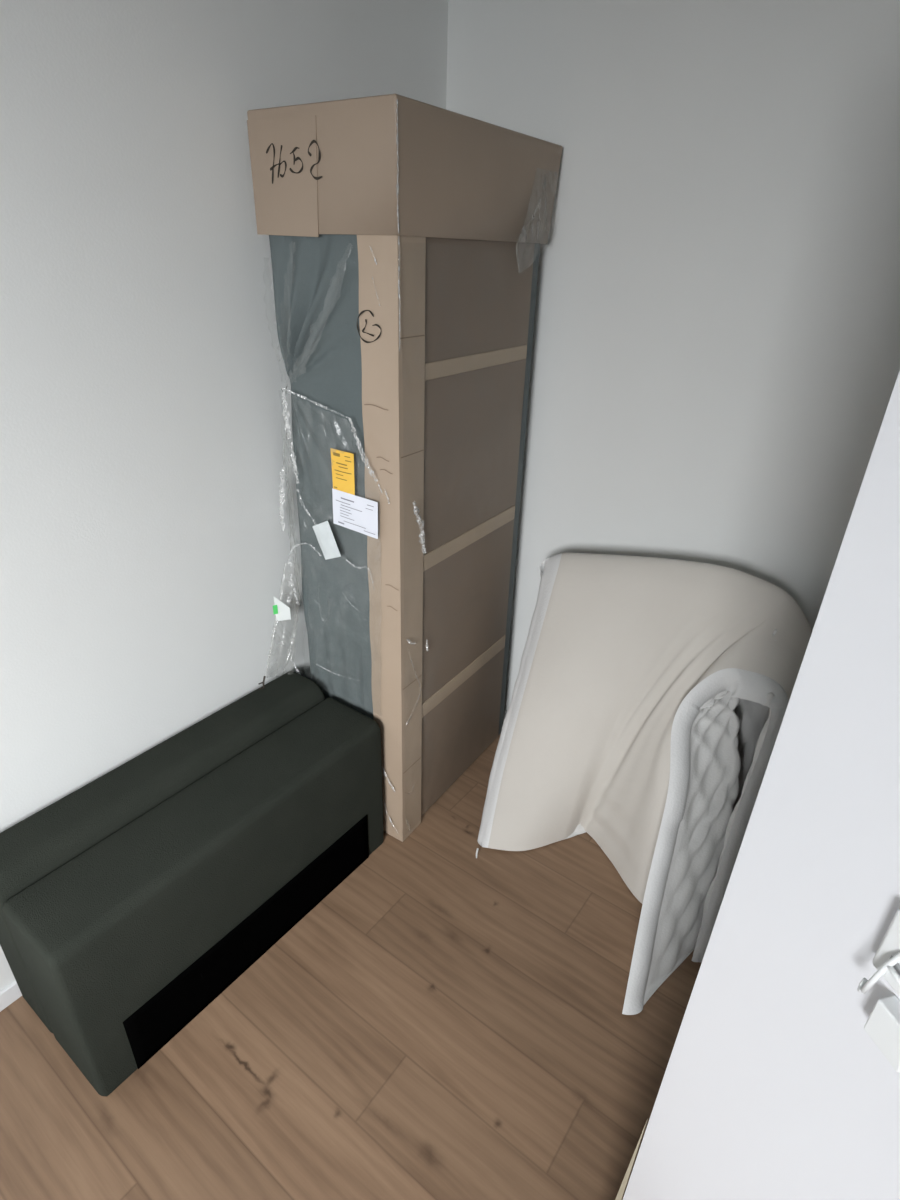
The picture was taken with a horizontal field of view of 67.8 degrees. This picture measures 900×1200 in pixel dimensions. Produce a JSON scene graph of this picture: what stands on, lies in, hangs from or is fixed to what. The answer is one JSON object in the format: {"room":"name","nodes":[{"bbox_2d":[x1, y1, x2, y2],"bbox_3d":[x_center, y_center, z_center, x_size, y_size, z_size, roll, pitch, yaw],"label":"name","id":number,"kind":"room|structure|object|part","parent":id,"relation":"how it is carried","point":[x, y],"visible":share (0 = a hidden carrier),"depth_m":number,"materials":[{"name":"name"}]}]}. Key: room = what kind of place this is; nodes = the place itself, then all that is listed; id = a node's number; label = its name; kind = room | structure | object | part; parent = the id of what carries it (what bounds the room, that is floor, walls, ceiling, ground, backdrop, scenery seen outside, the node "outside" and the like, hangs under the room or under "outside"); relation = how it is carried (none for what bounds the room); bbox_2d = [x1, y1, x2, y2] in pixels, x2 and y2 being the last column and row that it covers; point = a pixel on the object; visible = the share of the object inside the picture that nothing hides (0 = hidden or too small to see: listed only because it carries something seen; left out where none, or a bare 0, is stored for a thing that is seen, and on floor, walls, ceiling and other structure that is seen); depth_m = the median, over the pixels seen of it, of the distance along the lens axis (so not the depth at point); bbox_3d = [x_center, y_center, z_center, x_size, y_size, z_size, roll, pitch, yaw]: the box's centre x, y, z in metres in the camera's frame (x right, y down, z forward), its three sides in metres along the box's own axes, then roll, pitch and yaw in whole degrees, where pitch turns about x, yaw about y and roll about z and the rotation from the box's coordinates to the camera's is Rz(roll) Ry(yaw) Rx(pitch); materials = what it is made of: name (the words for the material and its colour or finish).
{"room":"storage room","nodes":[
{"label":"storage room","id":0,"kind":"room"},
{"bbox_2d":[0,0,447,990],"bbox_3d":[-1.091,-0.138,1.264,0.100,2.550,3.600,20,33,31],"label":"wall","id":1,"kind":"structure","parent":0,"point":[145,550],"depth_m":1.56,"materials":[{"name":"paint"}]},
{"bbox_2d":[0,980,21,1011],"bbox_3d":[-1.079,0.985,1.809,0.012,0.055,3.400,20,33,31],"label":"baseboard","id":2,"kind":"structure","parent":1,"relation":"attached to","point":[11,993],"depth_m":1.73,"materials":[{"name":"paint"}]},
{"bbox_2d":[0,734,701,1199],"bbox_3d":[-0.195,1.334,1.246,2.222,0.001,3.402,20,33,31],"label":"floor","id":3,"kind":"structure","parent":0,"point":[447,1022],"depth_m":1.64,"materials":[{"name":"brown wood"}]},
{"bbox_2d":[0,671,383,1096],"bbox_3d":[-0.660,0.688,1.879,0.409,0.538,0.981,20,33,31],"label":"ottoman bench","id":4,"kind":"object","parent":3,"relation":"on","point":[131,901],"visible":1,"depth_m":1.66,"materials":[{"name":"green fabric"}]},
{"bbox_2d":[247,94,562,841],"bbox_3d":[-0.141,-0.254,2.096,0.472,2.031,0.942,18,32,29],"label":"cardboard box","id":5,"kind":"object","parent":3,"relation":"on","point":[406,235],"visible":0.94,"depth_m":1.76,"materials":[{"name":"brown cardboard"}]},
{"bbox_3d":[0.064,-0.212,2.069,0.004,1.960,0.563,18,32,29],"label":"backing panel","id":6,"kind":"part","parent":5,"relation":"part of","materials":[{"name":"cardboard"}]},
{"bbox_2d":[476,553,811,1014],"bbox_3d":[0.477,0.415,1.980,0.929,0.997,0.834,20,33,31],"label":"topper","id":7,"kind":"object","parent":3,"relation":"on","point":[644,716],"visible":0.98,"depth_m":2.00,"materials":[{"name":"fabric"}]},
{"bbox_2d":[446,0,899,710],"bbox_3d":[0.885,-0.419,1.917,2.220,2.550,0.100,20,33,31],"label":"wall","id":8,"kind":"structure","parent":0,"point":[715,357],"depth_m":1.81,"materials":[{"name":"paint"}]},
{"bbox_3d":[0.767,0.544,0.055,0.100,2.550,3.600,20,33,31],"label":"wall","id":9,"kind":"structure","parent":0,"visible":0},
{"bbox_2d":[615,370,899,1199],"bbox_3d":[0.418,0.610,0.415,0.066,2.058,0.965,-5,28,-12],"label":"door","id":10,"kind":"structure","parent":9,"relation":"in","point":[781,1080],"depth_m":0.62,"materials":[{"name":"paint"}]}
]}

